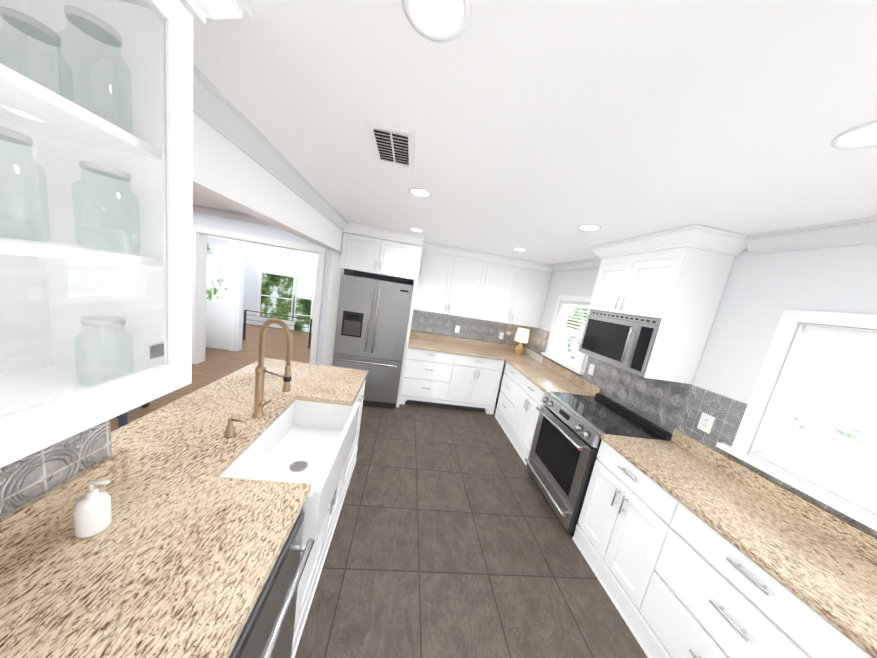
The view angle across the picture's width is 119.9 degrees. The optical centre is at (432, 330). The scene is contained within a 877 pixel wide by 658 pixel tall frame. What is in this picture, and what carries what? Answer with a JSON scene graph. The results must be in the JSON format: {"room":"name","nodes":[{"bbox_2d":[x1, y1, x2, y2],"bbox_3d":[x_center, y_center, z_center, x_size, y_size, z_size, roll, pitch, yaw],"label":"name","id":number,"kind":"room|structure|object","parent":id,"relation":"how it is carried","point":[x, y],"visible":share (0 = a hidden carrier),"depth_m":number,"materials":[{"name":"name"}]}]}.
{"room":"kitchen","nodes":[
{"label":"kitchen","id":0,"kind":"room"},
{"bbox_2d":[209,237,246,350],"bbox_3d":[-4.944,-0.970,4.602,2.800,2.400,0.120,8,9,-6],"label":"wall","id":1,"kind":"structure","parent":0,"point":[242,245],"depth_m":4.76,"materials":[{"name":"white paint"}]},
{"bbox_2d":[206,235,237,350],"bbox_3d":[-4.009,-0.686,4.694,0.750,2.110,0.090,8,9,-6],"label":"door","id":2,"kind":"structure","parent":1,"relation":"in","point":[221,283],"depth_m":4.71,"materials":[{"name":"white"}]},
{"bbox_2d":[193,113,343,365],"bbox_3d":[-1.192,0.198,1.126,0.145,2.400,6.080,8,9,-6],"label":"wall","id":3,"kind":"structure","parent":0,"point":[227,172],"depth_m":1.51,"materials":[{"name":"white paint"}]},
{"bbox_2d":[0,420,111,516],"bbox_3d":[-0.981,0.498,-0.492,0.005,0.351,2.747,8,9,-6],"label":"backsplash","id":4,"kind":"structure","parent":3,"relation":"attached to","point":[27,478],"depth_m":0.73,"materials":[{"name":"grey tile"}]},
{"bbox_2d":[0,0,252,467],"bbox_3d":[-0.730,-0.289,0.243,0.431,1.024,1.001,8,9,-6],"label":"upper cabinet","id":5,"kind":"object","parent":3,"relation":"attached to","point":[96,159],"visible":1,"depth_m":0.59,"materials":[{"name":"white wood"}]},
{"bbox_2d":[193,64,348,230],"bbox_3d":[-0.978,-1.073,1.913,0.086,0.105,2.570,8,9,-6],"label":"crown molding","id":6,"kind":"structure","parent":3,"relation":"attached to","point":[215,108],"depth_m":1.28,"materials":[{"name":"white paint"}]},
{"bbox_2d":[244,242,318,329],"bbox_3d":[-2.564,-1.024,7.276,8.040,2.400,0.200,8,9,-6],"label":"wall","id":7,"kind":"structure","parent":0,"point":[253,258],"depth_m":6.94,"materials":[{"name":"white paint"}]},
{"bbox_2d":[257,269,314,332],"bbox_3d":[-4.074,-0.791,7.071,1.490,1.540,0.030,8,9,-6],"label":"sunroom window","id":8,"kind":"structure","parent":7,"relation":"in","point":[276,292],"depth_m":7.06,"materials":[{"name":"white"}]},
{"bbox_2d":[192,213,525,398],"bbox_3d":[-2.398,-0.477,4.085,8.240,2.400,0.160,8,9,-6],"label":"wall","id":9,"kind":"structure","parent":0,"point":[238,226],"depth_m":3.87,"materials":[{"name":"white paint"}]},
{"bbox_2d":[193,204,275,226],"bbox_3d":[-3.698,-1.787,3.621,4.815,0.105,0.086,8,9,-6],"label":"crown molding","id":10,"kind":"structure","parent":9,"relation":"attached to","point":[220,213],"depth_m":3.69,"materials":[{"name":"white paint"}]},
{"bbox_2d":[192,225,325,363],"bbox_3d":[-2.764,-0.391,4.060,1.920,2.125,0.180,8,9,-6],"label":"door frame","id":11,"kind":"structure","parent":9,"relation":"attached to","point":[199,256],"depth_m":3.92,"materials":[{"name":"white wood"}]},
{"bbox_2d":[413,241,496,318],"bbox_3d":[0.299,-0.754,4.009,1.084,0.989,0.326,8,9,-6],"label":"upper cabinet","id":12,"kind":"object","parent":9,"relation":"attached to","point":[456,281],"depth_m":3.85,"materials":[{"name":"white wood"}]},
{"bbox_2d":[410,331,523,350],"bbox_3d":[0.615,0.203,4.359,2.050,0.099,0.022,8,9,-6],"label":"backsplash","id":13,"kind":"structure","parent":9,"relation":"attached to","point":[415,335],"depth_m":4.33,"materials":[{"name":"beige stone"}]},
{"bbox_2d":[410,309,528,346],"bbox_3d":[0.649,-0.041,4.328,2.042,0.392,0.005,8,9,-6],"label":"backsplash","id":14,"kind":"structure","parent":9,"relation":"attached to","point":[447,324],"depth_m":4.32,"materials":[{"name":"grey tile"}]},
{"bbox_2d":[455,326,459,332],"bbox_3d":[0.423,-0.017,4.306,0.074,0.118,0.008,8,9,-6],"label":"electrical outlet","id":15,"kind":"object","parent":14,"relation":"attached to","point":[457,328],"visible":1,"depth_m":4.30,"materials":[{"name":"white plastic"}]},
{"bbox_2d":[481,255,552,327],"bbox_3d":[1.250,-0.619,4.112,1.085,0.989,0.326,8,9,-6],"label":"upper cabinet","id":16,"kind":"object","parent":9,"relation":"attached to","point":[518,289],"depth_m":3.96,"materials":[{"name":"white wood"}]},
{"bbox_2d":[110,323,647,657],"bbox_3d":[-2.380,0.999,2.910,8.440,0.100,9.500,8,9,-6],"label":"floor","id":17,"kind":"structure","parent":0,"point":[451,537],"depth_m":1.75,"materials":[{"name":"tile"}]},
{"bbox_2d":[118,412,127,427],"bbox_3d":[-2.863,0.556,2.130,0.360,0.860,0.240,8,9,-6],"label":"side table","id":18,"kind":"object","parent":17,"relation":"on","point":[123,419],"depth_m":2.25,"materials":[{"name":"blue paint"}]},
{"bbox_2d":[243,310,311,348],"bbox_3d":[-3.441,-0.017,5.649,1.430,0.679,0.030,8,9,-6],"label":"railing","id":19,"kind":"object","parent":17,"relation":"on","point":[244,326],"visible":0.96,"depth_m":5.61,"materials":[{"name":"black metal"}]},
{"bbox_2d":[291,450,350,657],"bbox_3d":[-0.924,1.086,1.443,0.615,0.652,0.817,8,9,-6],"label":"base cabinet","id":20,"kind":"object","parent":17,"relation":"on","point":[309,580],"depth_m":1.38,"materials":[{"name":"white wood"}]},
{"bbox_2d":[229,507,313,657],"bbox_3d":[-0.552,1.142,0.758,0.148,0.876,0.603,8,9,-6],"label":"dishwasher","id":21,"kind":"object","parent":20,"relation":"in","point":[267,631],"visible":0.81,"depth_m":0.81,"materials":[{"name":"silver metal"}]},
{"bbox_2d":[343,379,365,501],"bbox_3d":[-0.962,0.858,2.095,0.615,0.878,0.622,8,9,-6],"label":"base cabinet","id":22,"kind":"object","parent":17,"relation":"on","point":[351,460],"depth_m":2.26,"materials":[{"name":"white wood"}]},
{"bbox_2d":[0,358,367,657],"bbox_3d":[-0.920,0.572,0.664,0.937,0.138,3.400,8,9,-6],"label":"countertop","id":23,"kind":"structure","parent":22,"relation":"on","point":[177,557],"depth_m":0.73,"materials":[{"name":"stone"}]},
{"bbox_2d":[73,480,111,538],"bbox_3d":[-0.981,0.506,0.734,0.069,0.158,0.065,8,9,-6],"label":"soap bottle","id":24,"kind":"object","parent":23,"relation":"on","point":[92,513],"visible":1,"depth_m":0.72,"materials":[{"name":"white"}]},
{"bbox_2d":[224,417,246,437],"bbox_3d":[-0.943,0.466,1.224,0.108,0.093,0.048,8,9,-6],"label":"soap dispenser pump","id":25,"kind":"object","parent":23,"relation":"on","point":[230,432],"visible":1,"depth_m":1.21,"materials":[{"name":"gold metal"}]},
{"bbox_2d":[252,318,292,417],"bbox_3d":[-0.849,0.216,1.353,0.223,0.569,0.125,8,9,-6],"label":"spring faucet","id":26,"kind":"object","parent":23,"relation":"on","point":[259,403],"visible":1,"depth_m":1.35,"materials":[{"name":"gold metal"}]},
{"bbox_2d":[219,400,359,543],"bbox_3d":[-0.714,0.661,1.389,0.445,0.247,0.790,8,9,-6],"label":"farmhouse sink","id":27,"kind":"object","parent":23,"relation":"in","point":[305,442],"visible":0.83,"depth_m":1.43,"materials":[{"name":"white ceramic"}]},
{"bbox_2d":[332,274,412,407],"bbox_3d":[-0.871,0.141,3.767,0.924,1.750,0.868,8,9,-6],"label":"refrigerator","id":28,"kind":"object","parent":17,"relation":"on","point":[371,324],"visible":0.96,"depth_m":3.37,"materials":[{"name":"grey metal"}]},
{"bbox_2d":[340,222,423,407],"bbox_3d":[-0.827,-0.172,3.761,1.020,2.399,0.829,8,9,-6],"label":"cabinet surround","id":29,"kind":"object","parent":17,"relation":"on","point":[380,251],"visible":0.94,"depth_m":3.31,"materials":[{"name":"white wood"}]},
{"bbox_2d":[400,347,459,406],"bbox_3d":[-0.075,0.677,4.077,0.765,0.878,0.626,8,9,-6],"label":"base cabinet","id":30,"kind":"object","parent":17,"relation":"on","point":[446,371],"depth_m":3.77,"materials":[{"name":"white wood"}]},
{"bbox_2d":[408,335,539,362],"bbox_3d":[0.631,0.321,4.062,2.050,0.033,0.648,8,9,-6],"label":"countertop","id":31,"kind":"structure","parent":30,"relation":"on","point":[420,344],"depth_m":3.94,"materials":[{"name":"beige stone"}]},
{"bbox_2d":[515,328,528,353],"bbox_3d":[1.485,0.188,4.260,0.216,0.430,0.216,8,9,-6],"label":"light","id":32,"kind":"object","parent":31,"relation":"on","point":[522,336],"visible":1,"depth_m":4.18,"materials":[{"name":"fabric"}]},
{"bbox_2d":[452,355,503,413],"bbox_3d":[0.617,0.776,4.152,0.760,0.878,0.626,8,9,-6],"label":"base cabinet","id":33,"kind":"object","parent":17,"relation":"on","point":[477,380],"depth_m":3.85,"materials":[{"name":"white wood"}]},
{"bbox_2d":[494,357,601,465],"bbox_3d":[1.351,0.963,3.297,0.614,1.015,1.189,8,9,-6],"label":"base cabinet","id":34,"kind":"object","parent":17,"relation":"on","point":[525,386],"visible":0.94,"depth_m":3.15,"materials":[{"name":"painted wood"},{"name":"brushed nickel"}]},
{"bbox_2d":[525,391,671,536],"bbox_3d":[1.384,1.150,2.338,0.696,0.965,0.759,8,9,-6],"label":"range","id":35,"kind":"object","parent":17,"relation":"on","point":[570,429],"visible":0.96,"depth_m":2.17,"materials":[{"name":"silver metal"}]},
{"bbox_2d":[572,441,659,612],"bbox_3d":[1.490,1.314,1.705,0.581,0.878,0.550,8,9,-6],"label":"base cabinet","id":36,"kind":"object","parent":17,"relation":"on","point":[619,504],"depth_m":1.67,"materials":[{"name":"white wood"}]},
{"bbox_2d":[620,489,871,657],"bbox_3d":[1.537,1.415,1.132,0.581,0.878,0.739,8,9,-6],"label":"base cabinet","id":37,"kind":"object","parent":17,"relation":"on","point":[688,546],"depth_m":1.17,"materials":[{"name":"white wood"}]},
{"bbox_2d":[600,434,876,657],"bbox_3d":[1.673,1.117,0.200,0.596,0.033,3.468,8,9,-6],"label":"countertop","id":38,"kind":"structure","parent":37,"relation":"on","point":[838,584],"depth_m":1.14,"materials":[{"name":"beige stone"}]},
{"bbox_2d":[193,0,876,263],"bbox_3d":[-1.980,-1.431,2.413,8.440,0.120,9.700,8,9,-6],"label":"ceiling","id":39,"kind":"structure","parent":0,"point":[543,129],"depth_m":0.85,"materials":[{"name":"white paint"}]},
{"bbox_2d":[365,120,414,169],"bbox_3d":[-0.193,-0.887,1.242,0.210,0.008,0.350,8,9,-6],"label":"ceiling vent","id":40,"kind":"object","parent":39,"relation":"in","point":[392,146],"visible":0.96,"depth_m":1.20,"materials":[{"name":"white metal"}]},
{"bbox_2d":[410,228,422,231],"bbox_3d":[-0.186,-1.166,2.955,0.160,0.006,0.160,8,9,-6],"label":"recessed light","id":41,"kind":"object","parent":39,"relation":"in","point":[416,230],"visible":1,"depth_m":2.95,"materials":[{"name":"white plastic"}]},
{"bbox_2d":[408,188,430,197],"bbox_3d":[-0.088,-0.957,1.768,0.160,0.006,0.160,8,9,-6],"label":"recessed light","id":42,"kind":"object","parent":39,"relation":"in","point":[421,192],"visible":1,"depth_m":1.76,"materials":[{"name":"white plastic"}]},
{"bbox_2d":[402,0,470,42],"bbox_3d":[0.010,-0.749,0.590,0.160,0.006,0.160,8,9,-6],"label":"recessed light","id":43,"kind":"object","parent":39,"relation":"in","point":[440,21],"visible":1,"depth_m":0.61,"materials":[{"name":"white plastic"}]},
{"bbox_2d":[513,248,525,250],"bbox_3d":[1.071,-0.991,3.121,0.160,0.006,0.160,8,9,-6],"label":"recessed light","id":44,"kind":"object","parent":39,"relation":"in","point":[518,249],"visible":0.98,"depth_m":3.11,"materials":[{"name":"white plastic"}]},
{"bbox_2d":[578,224,601,230],"bbox_3d":[1.190,-0.778,1.926,0.160,0.006,0.160,8,9,-6],"label":"recessed light","id":45,"kind":"object","parent":39,"relation":"in","point":[589,227],"visible":1,"depth_m":1.92,"materials":[{"name":"white plastic"}]},
{"bbox_2d":[831,120,876,149],"bbox_3d":[1.290,-0.567,0.728,0.160,0.006,0.160,8,9,-6],"label":"recessed light","id":46,"kind":"object","parent":39,"relation":"in","point":[862,136],"visible":1,"depth_m":0.76,"materials":[{"name":"white plastic"}]},
{"bbox_2d":[524,243,876,535],"bbox_3d":[1.990,0.653,1.470,0.160,2.400,6.480,8,9,-6],"label":"wall","id":47,"kind":"structure","parent":0,"point":[761,293],"depth_m":1.55,"materials":[{"name":"white paint"}]},
{"bbox_2d":[541,295,591,374],"bbox_3d":[1.849,0.010,3.342,0.200,0.905,0.910,8,9,-6],"label":"window","id":48,"kind":"structure","parent":47,"relation":"in","point":[569,328],"depth_m":3.46,"materials":[{"name":"white glass"}]},
{"bbox_2d":[552,257,600,271],"bbox_3d":[1.891,-0.817,3.169,0.086,0.105,1.420,8,9,-6],"label":"crown molding","id":49,"kind":"structure","parent":47,"relation":"attached to","point":[594,263],"depth_m":3.27,"materials":[{"name":"white paint"}]},
{"bbox_2d":[578,224,747,383],"bbox_3d":[1.721,-0.202,2.125,0.464,1.024,0.937,8,9,-6],"label":"upper cabinet","id":50,"kind":"object","parent":47,"relation":"attached to","point":[674,280],"visible":1,"depth_m":1.79,"materials":[{"name":"white wood"}]},
{"bbox_2d":[579,310,660,376],"bbox_3d":[1.690,0.091,2.174,0.426,0.425,0.716,8,9,-6],"label":"over-the-range microwave","id":51,"kind":"object","parent":50,"relation":"attached to","point":[624,341],"visible":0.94,"depth_m":2.06,"materials":[{"name":"silver metal"}]},
{"bbox_2d":[525,327,876,536],"bbox_3d":[1.905,0.652,1.463,0.005,0.442,6.060,8,9,-6],"label":"backsplash","id":52,"kind":"structure","parent":47,"relation":"attached to","point":[669,406],"depth_m":1.95,"materials":[{"name":"grey tile"}]},
{"bbox_2d":[588,364,594,375],"bbox_3d":[1.779,0.439,2.841,0.008,0.118,0.074,8,9,-6],"label":"electrical outlet","id":53,"kind":"object","parent":52,"relation":"attached to","point":[591,369],"visible":1,"depth_m":2.83,"materials":[{"name":"white plastic"}]},
{"bbox_2d":[697,412,714,433],"bbox_3d":[1.870,0.634,1.737,0.008,0.118,0.074,8,9,-6],"label":"electrical outlet","id":54,"kind":"object","parent":52,"relation":"attached to","point":[706,423],"visible":1,"depth_m":1.73,"materials":[{"name":"white plastic"}]},
{"bbox_2d":[672,429,876,564],"bbox_3d":[1.966,1.093,0.220,0.022,0.099,3.468,8,9,-6],"label":"backsplash","id":55,"kind":"structure","parent":47,"relation":"attached to","point":[848,534],"depth_m":1.33,"materials":[{"name":"beige stone"}]},
{"bbox_2d":[716,309,876,530],"bbox_3d":[2.043,0.422,1.003,0.200,0.905,1.165,8,9,-6],"label":"window","id":56,"kind":"structure","parent":47,"relation":"in","point":[817,428],"depth_m":1.32,"materials":[{"name":"white"}]},
{"bbox_2d":[745,216,876,254],"bbox_3d":[2.158,-0.252,-0.041,0.086,0.105,3.400,8,9,-6],"label":"crown molding","id":57,"kind":"structure","parent":47,"relation":"attached to","point":[860,231],"depth_m":1.34,"materials":[{"name":"white paint"}]}
]}

